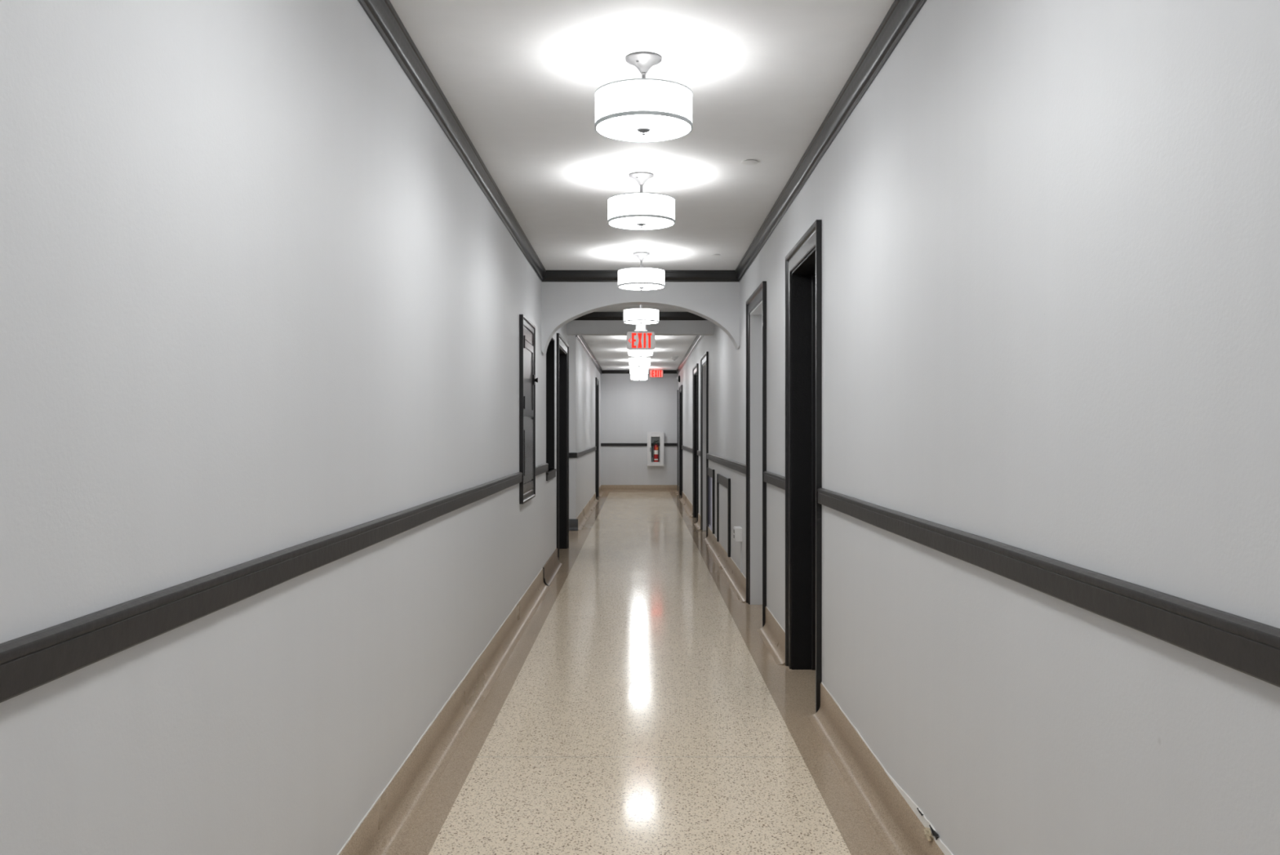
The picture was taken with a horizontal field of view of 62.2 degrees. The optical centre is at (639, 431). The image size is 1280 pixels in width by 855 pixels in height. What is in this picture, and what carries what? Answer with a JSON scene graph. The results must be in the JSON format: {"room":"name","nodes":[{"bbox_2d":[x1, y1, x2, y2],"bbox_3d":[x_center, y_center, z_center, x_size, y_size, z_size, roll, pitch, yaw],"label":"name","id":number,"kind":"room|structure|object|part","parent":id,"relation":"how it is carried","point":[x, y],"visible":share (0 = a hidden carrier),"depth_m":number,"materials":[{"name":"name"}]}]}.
{"room":"apartment building corridor","nodes":[
{"label":"apartment building corridor","id":0,"kind":"room"},
{"bbox_2d":[0,0,567,854],"bbox_3d":[-0.935,-0.025,4.765,0.220,2.660,14.730,0,0,0],"label":"wall","id":1,"kind":"structure","parent":0,"point":[257,300],"depth_m":2.15,"materials":[{"name":"grey paint"}]},
{"bbox_2d":[0,471,522,702],"bbox_3d":[-0.814,0.306,2.333,0.022,0.071,9.865,0,0,0],"label":"chair rail","id":2,"kind":"object","parent":1,"relation":"attached to","point":[28,662],"visible":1,"depth_m":1.86,"materials":[{"name":"black paint"}]},
{"bbox_2d":[337,547,561,854],"bbox_3d":[-0.791,1.230,3.950,0.068,0.169,13.100,0,0,0],"label":"baseboard","id":3,"kind":"structure","parent":1,"relation":"attached to","point":[386,824],"depth_m":4.24,"materials":[{"name":"brown stone"}]},
{"bbox_2d":[357,0,546,281],"bbox_3d":[-0.805,-1.309,3.155,0.040,0.096,11.510,0,0,0],"label":"trim","id":4,"kind":"structure","parent":1,"relation":"attached to","point":[382,14],"depth_m":4.24,"materials":[{"name":"grey paint"}]},
{"bbox_2d":[519,314,537,503],"bbox_3d":[-0.799,-0.158,7.695,0.051,1.301,0.850,0,0,0],"label":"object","id":5,"kind":"object","parent":1,"relation":"attached to","point":[527,380],"visible":1,"depth_m":7.58,"materials":[{"name":"black paint"}]},
{"bbox_3d":[-0.814,-0.383,7.695,0.003,0.435,0.610,0,0,0],"label":"glass pane","id":6,"kind":"part","parent":5,"relation":"part of","materials":[{"name":"grey"}]},
{"bbox_3d":[-0.814,-0.702,7.695,0.004,0.084,0.722,0,0,0],"label":"panel","id":7,"kind":"part","parent":5,"relation":"part of","materials":[{"name":"grey"}]},
{"bbox_3d":[-0.810,0.130,7.695,0.012,0.450,0.722,0,0,0],"label":"door","id":8,"kind":"part","parent":5,"relation":"part of","materials":[{"name":"grey"}]},
{"bbox_3d":[-0.812,0.397,7.695,0.008,0.064,0.722,0,0,0],"label":"panel","id":9,"kind":"part","parent":5,"relation":"part of","materials":[{"name":"grey"}]},
{"bbox_3d":[-0.811,-0.383,7.695,0.010,0.535,0.722,0,0,0],"label":"door","id":10,"kind":"part","parent":5,"relation":"part of","materials":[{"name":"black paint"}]},
{"bbox_2d":[535,337,556,480],"bbox_3d":[-0.914,-0.232,9.194,0.222,1.323,2.137,0,0,0],"label":"window","id":11,"kind":"structure","parent":1,"relation":"in","point":[550,474],"depth_m":10.24,"materials":[{"name":"black paint"}]},
{"bbox_3d":[-0.874,0.393,9.795,0.142,0.075,0.934,0,0,0],"label":"sill","id":12,"kind":"part","parent":11,"relation":"part of","materials":[{"name":"black paint"}]},
{"bbox_2d":[556,333,568,559],"bbox_3d":[-0.912,0.162,11.245,0.226,2.287,1.470,0,0,0],"label":"door","id":13,"kind":"structure","parent":1,"relation":"in","point":[562,347],"depth_m":11.87,"materials":[{"name":"black paint"}]},
{"bbox_2d":[573,311,706,319],"bbox_3d":[0.007,-1.309,11.960,1.665,0.092,0.040,0,0,0],"label":"trim","id":14,"kind":"structure","parent":1,"relation":"attached to","point":[594,315],"depth_m":11.95,"materials":[{"name":"black paint"}]},
{"bbox_2d":[567,335,576,519],"bbox_3d":[-2.025,-0.025,14.175,2.350,2.660,0.150,0,0,0],"label":"wall","id":15,"kind":"structure","parent":0,"point":[571,340],"depth_m":14.10,"materials":[{"name":"grey paint"}]},
{"bbox_2d":[568,452,575,457],"bbox_3d":[-2.025,0.306,14.089,2.350,0.069,0.022,0,0,0],"label":"chair rail","id":16,"kind":"object","parent":15,"relation":"attached to","point":[571,455],"visible":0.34,"depth_m":14.08,"materials":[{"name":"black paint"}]},
{"bbox_2d":[568,519,577,530],"bbox_3d":[-2.010,1.235,14.066,2.380,0.160,0.068,0,0,0],"label":"baseboard","id":17,"kind":"structure","parent":15,"relation":"attached to","point":[573,523],"depth_m":14.09,"materials":[{"name":"grey paint"}]},
{"bbox_2d":[576,338,600,516],"bbox_3d":[-0.960,-0.025,18.725,0.220,2.660,8.950,0,0,0],"label":"wall","id":18,"kind":"structure","parent":0,"point":[587,371],"depth_m":16.45,"materials":[{"name":"grey paint"}]},
{"bbox_2d":[575,446,596,457],"bbox_3d":[-0.839,0.306,17.212,0.022,0.071,6.265,0,0,0],"label":"chair rail","id":19,"kind":"object","parent":18,"relation":"attached to","point":[583,452],"visible":1,"depth_m":16.06,"materials":[{"name":"black paint"}]},
{"bbox_2d":[575,335,602,373],"bbox_3d":[-0.830,-1.309,18.650,0.040,0.096,9.100,0,0,0],"label":"trim","id":20,"kind":"structure","parent":18,"relation":"attached to","point":[580,338],"depth_m":17.22,"materials":[{"name":"grey paint"}]},
{"bbox_2d":[575,484,604,529],"bbox_3d":[-0.816,1.231,18.660,0.068,0.168,9.080,0,0,0],"label":"baseboard","id":21,"kind":"structure","parent":18,"relation":"attached to","point":[584,515],"depth_m":16.81,"materials":[{"name":"brown stone"}]},
{"bbox_2d":[595,377,599,498],"bbox_3d":[-0.937,0.128,20.900,0.226,2.355,1.100,0,0,0],"label":"door","id":22,"kind":"structure","parent":18,"relation":"in","point":[597,380],"depth_m":21.34,"materials":[{"name":"black paint"}]},
{"bbox_2d":[600,373,678,484],"bbox_3d":[-0.005,-0.025,23.300,2.130,2.660,0.200,0,0,0],"label":"wall","id":23,"kind":"structure","parent":0,"point":[630,409],"depth_m":23.20,"materials":[{"name":"grey paint"}]},
{"bbox_2d":[600,484,677,491],"bbox_3d":[-0.005,1.235,23.166,1.690,0.160,0.068,0,0,0],"label":"baseboard","id":24,"kind":"structure","parent":23,"relation":"attached to","point":[603,487],"depth_m":23.19,"materials":[{"name":"brown stone"}]},
{"bbox_2d":[600,443,677,445],"bbox_3d":[-0.005,0.273,23.189,1.690,0.065,0.022,0,0,0],"label":"chair rail","id":25,"kind":"object","parent":23,"relation":"attached to","point":[602,444],"visible":0.76,"depth_m":23.18,"materials":[{"name":"black paint"}]},
{"bbox_2d":[602,369,676,373],"bbox_3d":[-0.005,-1.318,23.180,1.690,0.074,0.040,0,0,0],"label":"trim","id":26,"kind":"structure","parent":23,"relation":"attached to","point":[603,371],"depth_m":23.17,"materials":[{"name":"black paint"}]},
{"bbox_2d":[647,431,663,466],"bbox_3d":[0.347,0.366,23.127,0.365,0.737,0.146,0,0,0],"label":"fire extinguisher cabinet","id":27,"kind":"object","parent":23,"relation":"attached to","point":[652,437],"visible":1,"depth_m":23.07,"materials":[{"name":"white metal"}]},
{"bbox_2d":[651,440,658,462],"bbox_3d":[0.350,0.446,23.124,0.113,0.552,0.138,0,0,43],"label":"fire extinguisher","id":28,"kind":"object","parent":27,"relation":"in","point":[655,446],"visible":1,"depth_m":23.09,"materials":[{"name":"red metal"}]},
{"bbox_2d":[541,281,739,355],"bbox_3d":[0.007,-1.005,9.010,1.685,0.699,0.200,0,0,0],"label":"wall","id":29,"kind":"structure","parent":0,"point":[562,302],"depth_m":8.91,"materials":[{"name":"grey paint"}]},
{"bbox_2d":[542,270,738,281],"bbox_3d":[0.007,-1.309,8.890,1.665,0.092,0.040,0,0,0],"label":"trim","id":30,"kind":"structure","parent":29,"relation":"attached to","point":[549,275],"depth_m":8.88,"materials":[{"name":"black paint"}]},
{"bbox_2d":[389,0,894,369],"bbox_3d":[-1.170,-1.455,10.300,4.460,0.200,26.200,0,0,0],"label":"ceiling","id":31,"kind":"structure","parent":0,"point":[522,78],"depth_m":4.37,"materials":[{"name":"paint"}]},
{"bbox_2d":[629,365,648,374],"bbox_3d":[-0.011,-1.214,20.000,0.355,0.279,0.355,0,0,0],"label":"pendant lamp","id":32,"kind":"object","parent":31,"relation":"hanging from","point":[638,370],"visible":0.8,"depth_m":19.86,"materials":[{"name":"white fabric"}]},
{"bbox_3d":[-0.011,-1.161,20.000,0.352,0.121,0.352,0,0,0],"label":"lamp shade","id":33,"kind":"part","parent":32,"relation":"part of","materials":[{"name":"white fabric"}]},
{"bbox_2d":[631,373,647,380],"bbox_3d":[-0.011,-1.214,22.200,0.355,0.279,0.355,0,0,0],"label":"pendant lamp","id":34,"kind":"object","parent":31,"relation":"hanging from","point":[633,376],"visible":0.62,"depth_m":22.05,"materials":[{"name":"white fabric"}]},
{"bbox_2d":[628,355,650,366],"bbox_3d":[0.000,-1.214,17.450,0.355,0.279,0.355,0,0,0],"label":"pendant lamp","id":35,"kind":"object","parent":31,"relation":"hanging from","point":[639,361],"visible":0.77,"depth_m":17.30,"materials":[{"name":"white fabric"}]},
{"bbox_3d":[0.000,-1.161,17.450,0.352,0.121,0.352,0,0,0],"label":"lamp shade","id":36,"kind":"part","parent":35,"relation":"part of","materials":[{"name":"white fabric"}]},
{"bbox_2d":[566,320,714,335],"bbox_3d":[0.007,-1.231,12.055,1.665,0.248,0.150,0,0,0],"label":"ceiling beam","id":37,"kind":"structure","parent":31,"relation":"attached to","point":[574,327],"depth_m":11.98,"materials":[{"name":"grey paint"}]},
{"bbox_2d":[627,349,653,356],"bbox_3d":[0.011,-1.214,15.150,0.355,0.279,0.355,0,0,0],"label":"pendant lamp","id":38,"kind":"object","parent":31,"relation":"hanging from","point":[640,353],"visible":0.61,"depth_m":15.02,"materials":[{"name":"silver metal"}]},
{"bbox_3d":[0.011,-1.161,15.150,0.352,0.121,0.352,0,0,0],"label":"lamp shade","id":39,"kind":"part","parent":38,"relation":"part of","materials":[{"name":"white fabric"}]},
{"bbox_2d":[630,354,650,356],"bbox_3d":[0.011,-1.090,15.150,0.339,0.030,0.339,0,0,0],"label":"diffuser","id":40,"kind":"object","parent":38,"relation":"attached to","point":[640,355],"depth_m":15.13,"materials":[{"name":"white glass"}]},
{"bbox_2d":[626,304,654,349],"bbox_3d":[0.012,-1.110,11.100,0.298,0.490,0.060,0,0,0],"label":"exit sign","id":41,"kind":"object","parent":31,"relation":"hanging from","point":[639,339],"visible":0.86,"depth_m":11.08,"materials":[{"name":"grey plastic"}]},
{"bbox_3d":[0.012,-1.061,11.100,0.140,0.014,0.060,0,0,0],"label":"mounting plate","id":42,"kind":"part","parent":41,"relation":"part of","materials":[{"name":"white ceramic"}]},
{"bbox_3d":[0.012,-0.958,11.077,0.284,0.171,0.002,0,0,0],"label":"plate","id":43,"kind":"part","parent":41,"relation":"part of","materials":[{"name":"grey plastic"}]},
{"bbox_2d":[607,171,675,230],"bbox_3d":[0.009,-1.214,5.580,0.355,0.279,0.355,0,0,0],"label":"pendant lamp","id":44,"kind":"object","parent":31,"relation":"hanging from","point":[641,211],"visible":1,"depth_m":5.46,"materials":[{"name":"white fabric"}]},
{"bbox_3d":[0.009,-1.245,5.580,0.019,0.116,0.019,0,0,0],"label":"stem","id":45,"kind":"part","parent":44,"relation":"part of","materials":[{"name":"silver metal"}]},
{"bbox_2d":[608,217,673,229],"bbox_3d":[0.009,-1.090,5.580,0.339,0.030,0.339,0,0,0],"label":"diffuser","id":46,"kind":"object","parent":44,"relation":"attached to","point":[626,223],"depth_m":5.56,"materials":[{"name":"white glass"}]},
{"bbox_3d":[0.009,-1.161,5.580,0.352,0.121,0.352,0,0,0],"label":"lamp shade","id":47,"kind":"part","parent":44,"relation":"part of","materials":[{"name":"white fabric"}]},
{"bbox_2d":[617,252,664,290],"bbox_3d":[0.013,-1.214,8.030,0.355,0.279,0.355,0,0,0],"label":"pendant lamp","id":48,"kind":"object","parent":31,"relation":"hanging from","point":[641,277],"visible":1,"depth_m":7.90,"materials":[{"name":"white fabric"}]},
{"bbox_3d":[0.013,-1.161,8.030,0.352,0.121,0.352,0,0,0],"label":"lamp shade","id":49,"kind":"part","parent":48,"relation":"part of","materials":[{"name":"white fabric"}]},
{"bbox_2d":[619,284,663,289],"bbox_3d":[0.013,-1.090,8.030,0.339,0.030,0.339,0,0,0],"label":"diffuser","id":50,"kind":"object","parent":48,"relation":"attached to","point":[627,286],"depth_m":8.02,"materials":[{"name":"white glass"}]},
{"bbox_2d":[623,304,658,324],"bbox_3d":[0.015,-1.214,10.620,0.355,0.279,0.355,0,0,0],"label":"pendant lamp","id":51,"kind":"object","parent":31,"relation":"hanging from","point":[641,315],"visible":0.77,"depth_m":10.48,"materials":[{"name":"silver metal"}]},
{"bbox_3d":[0.015,-1.161,10.620,0.352,0.121,0.352,0,0,0],"label":"lamp shade","id":52,"kind":"part","parent":51,"relation":"part of","materials":[{"name":"white fabric"}]},
{"bbox_2d":[624,320,657,324],"bbox_3d":[0.015,-1.090,10.620,0.339,0.030,0.339,0,0,0],"label":"diffuser","id":53,"kind":"object","parent":51,"relation":"attached to","point":[641,322],"depth_m":10.59,"materials":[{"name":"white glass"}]},
{"bbox_2d":[594,52,693,142],"bbox_3d":[0.015,-1.214,3.840,0.355,0.279,0.355,0,0,0],"label":"pendant lamp","id":54,"kind":"object","parent":31,"relation":"hanging from","point":[643,109],"visible":1,"depth_m":3.73,"materials":[{"name":"white fabric"}]},
{"bbox_3d":[0.015,-1.245,3.840,0.019,0.116,0.019,0,0,0],"label":"stem","id":55,"kind":"part","parent":54,"relation":"part of","materials":[{"name":"silver metal"}]},
{"bbox_3d":[0.015,-1.161,3.840,0.352,0.121,0.352,0,0,0],"label":"lamp shade","id":56,"kind":"part","parent":54,"relation":"part of","materials":[{"name":"white fabric"}]},
{"bbox_2d":[596,115,690,141],"bbox_3d":[0.015,-1.090,3.840,0.339,0.030,0.339,0,0,0],"label":"diffuser","id":57,"kind":"object","parent":54,"relation":"attached to","point":[618,127],"depth_m":3.82,"materials":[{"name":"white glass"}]},
{"bbox_2d":[649,368,662,377],"bbox_3d":[0.359,-1.264,22.849,0.298,0.181,0.052,0,0,0],"label":"exit sign","id":58,"kind":"object","parent":31,"relation":"hanging from","point":[655,373],"visible":1,"depth_m":22.83,"materials":[{"name":"red plastic"}]},
{"bbox_2d":[670,355,678,359],"bbox_3d":[0.618,-1.317,18.900,0.140,0.077,0.140,0,0,0],"label":"smoke detector","id":59,"kind":"object","parent":31,"relation":"attached to","point":[673,357],"visible":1,"depth_m":18.85,"materials":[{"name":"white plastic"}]},
{"bbox_2d":[741,160,758,164],"bbox_3d":[0.551,-1.351,5.310,0.086,0.007,0.086,0,0,0],"label":"sprinkler","id":60,"kind":"object","parent":31,"relation":"attached to","point":[745,162],"visible":1,"depth_m":5.30,"materials":[{"name":"white plastic"}]},
{"bbox_2d":[395,491,889,854],"bbox_3d":[-1.170,1.405,10.300,4.460,0.200,26.200,0,0,0],"label":"floor","id":61,"kind":"structure","parent":0,"point":[642,707],"depth_m":4.61,"materials":[{"name":"stone"}]},
{"bbox_2d":[678,0,1279,854],"bbox_3d":[0.950,-0.025,10.300,0.220,2.660,25.800,0,0,0],"label":"wall","id":62,"kind":"structure","parent":0,"point":[1051,228],"depth_m":2.16,"materials":[{"name":"grey paint"}]},
{"bbox_2d":[677,389,678,490],"bbox_3d":[0.829,0.195,23.035,0.022,2.220,0.170,0,0,0],"label":"upright","id":63,"kind":"object","parent":62,"relation":"attached to","point":[677,389],"visible":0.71,"depth_m":22.95,"materials":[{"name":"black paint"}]},
{"bbox_2d":[679,384,682,497],"bbox_3d":[0.927,0.190,21.340,0.226,2.230,1.280,0,0,0],"label":"door","id":64,"kind":"structure","parent":62,"relation":"in","point":[681,386],"depth_m":21.87,"materials":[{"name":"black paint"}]},
{"bbox_2d":[681,444,693,453],"bbox_3d":[0.829,0.292,18.490,0.022,0.072,4.410,0,0,0],"label":"chair rail","id":65,"kind":"object","parent":62,"relation":"attached to","point":[684,447],"visible":0.98,"depth_m":18.07,"materials":[{"name":"black paint"}]},
{"bbox_2d":[675,335,703,374],"bbox_3d":[0.820,-1.309,17.665,0.040,0.096,11.070,0,0,0],"label":"trim","id":66,"kind":"structure","parent":62,"relation":"attached to","point":[698,338],"depth_m":17.21,"materials":[{"name":"grey paint"}]},
{"bbox_2d":[693,363,698,522],"bbox_3d":[0.927,0.163,15.700,0.226,2.285,1.160,0,0,0],"label":"door","id":67,"kind":"structure","parent":62,"relation":"in","point":[695,369],"depth_m":16.17,"materials":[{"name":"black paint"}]},
{"bbox_2d":[700,351,708,537],"bbox_3d":[0.927,0.160,13.570,0.226,2.290,1.220,0,0,0],"label":"door","id":68,"kind":"structure","parent":62,"relation":"in","point":[704,358],"depth_m":14.07,"materials":[{"name":"black paint"}]},
{"bbox_2d":[706,467,714,533],"bbox_3d":[0.828,0.779,12.360,0.023,0.722,1.000,0,0,0],"label":"access panel","id":69,"kind":"object","parent":62,"relation":"attached to","point":[710,473],"visible":1,"depth_m":12.46,"materials":[{"name":"black paint"}]},
{"bbox_2d":[716,473,730,556],"bbox_3d":[0.828,0.790,10.500,0.023,0.725,1.440,0,0,0],"label":"access panel","id":70,"kind":"object","parent":62,"relation":"attached to","point":[723,483],"visible":1,"depth_m":10.42,"materials":[{"name":"black paint"}]},
{"bbox_2d":[706,453,746,474],"bbox_3d":[0.829,0.292,10.545,0.022,0.072,4.820,0,0,0],"label":"chair rail","id":71,"kind":"object","parent":62,"relation":"attached to","point":[738,466],"visible":0.99,"depth_m":9.78,"materials":[{"name":"black paint"}]},
{"bbox_2d":[733,526,742,572],"bbox_3d":[0.808,0.969,8.750,0.064,0.368,0.180,0,0,0],"label":"outlet box","id":72,"kind":"object","parent":62,"relation":"attached to","point":[737,531],"visible":1,"depth_m":8.67,"materials":[{"name":"white plastic"}]},
{"bbox_2d":[746,280,766,626],"bbox_3d":[0.927,0.152,7.575,0.226,2.305,1.110,0,0,0],"label":"door","id":73,"kind":"structure","parent":62,"relation":"in","point":[756,304],"depth_m":8.02,"materials":[{"name":"grey paint"}]},
{"bbox_2d":[763,471,785,489],"bbox_3d":[0.829,0.292,6.482,0.022,0.071,1.075,0,0,0],"label":"chair rail","id":74,"kind":"object","parent":62,"relation":"attached to","point":[777,480],"visible":0.97,"depth_m":6.43,"materials":[{"name":"black paint"}]},
{"bbox_2d":[785,219,822,712],"bbox_3d":[0.927,0.163,5.415,0.226,2.285,1.050,0,0,0],"label":"door","id":75,"kind":"structure","parent":62,"relation":"in","point":[803,263],"depth_m":5.83,"materials":[{"name":"black paint"}]},
{"bbox_2d":[675,485,953,854],"bbox_3d":[0.806,1.221,10.300,0.068,0.188,25.800,0,0,0],"label":"baseboard","id":76,"kind":"structure","parent":62,"relation":"attached to","point":[903,828],"depth_m":3.95,"materials":[{"name":"brown stone"}]},
{"bbox_2d":[735,0,926,281],"bbox_3d":[0.820,-1.309,3.155,0.040,0.096,11.510,0,0,0],"label":"trim","id":77,"kind":"structure","parent":62,"relation":"attached to","point":[901,14],"depth_m":4.24,"materials":[{"name":"grey paint"}]},
{"bbox_2d":[817,487,1279,687],"bbox_3d":[0.829,0.292,1.143,0.022,0.072,7.485,0,0,0],"label":"chair rail","id":78,"kind":"object","parent":62,"relation":"attached to","point":[1251,647],"visible":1,"depth_m":1.85,"materials":[{"name":"black paint"}]}
]}

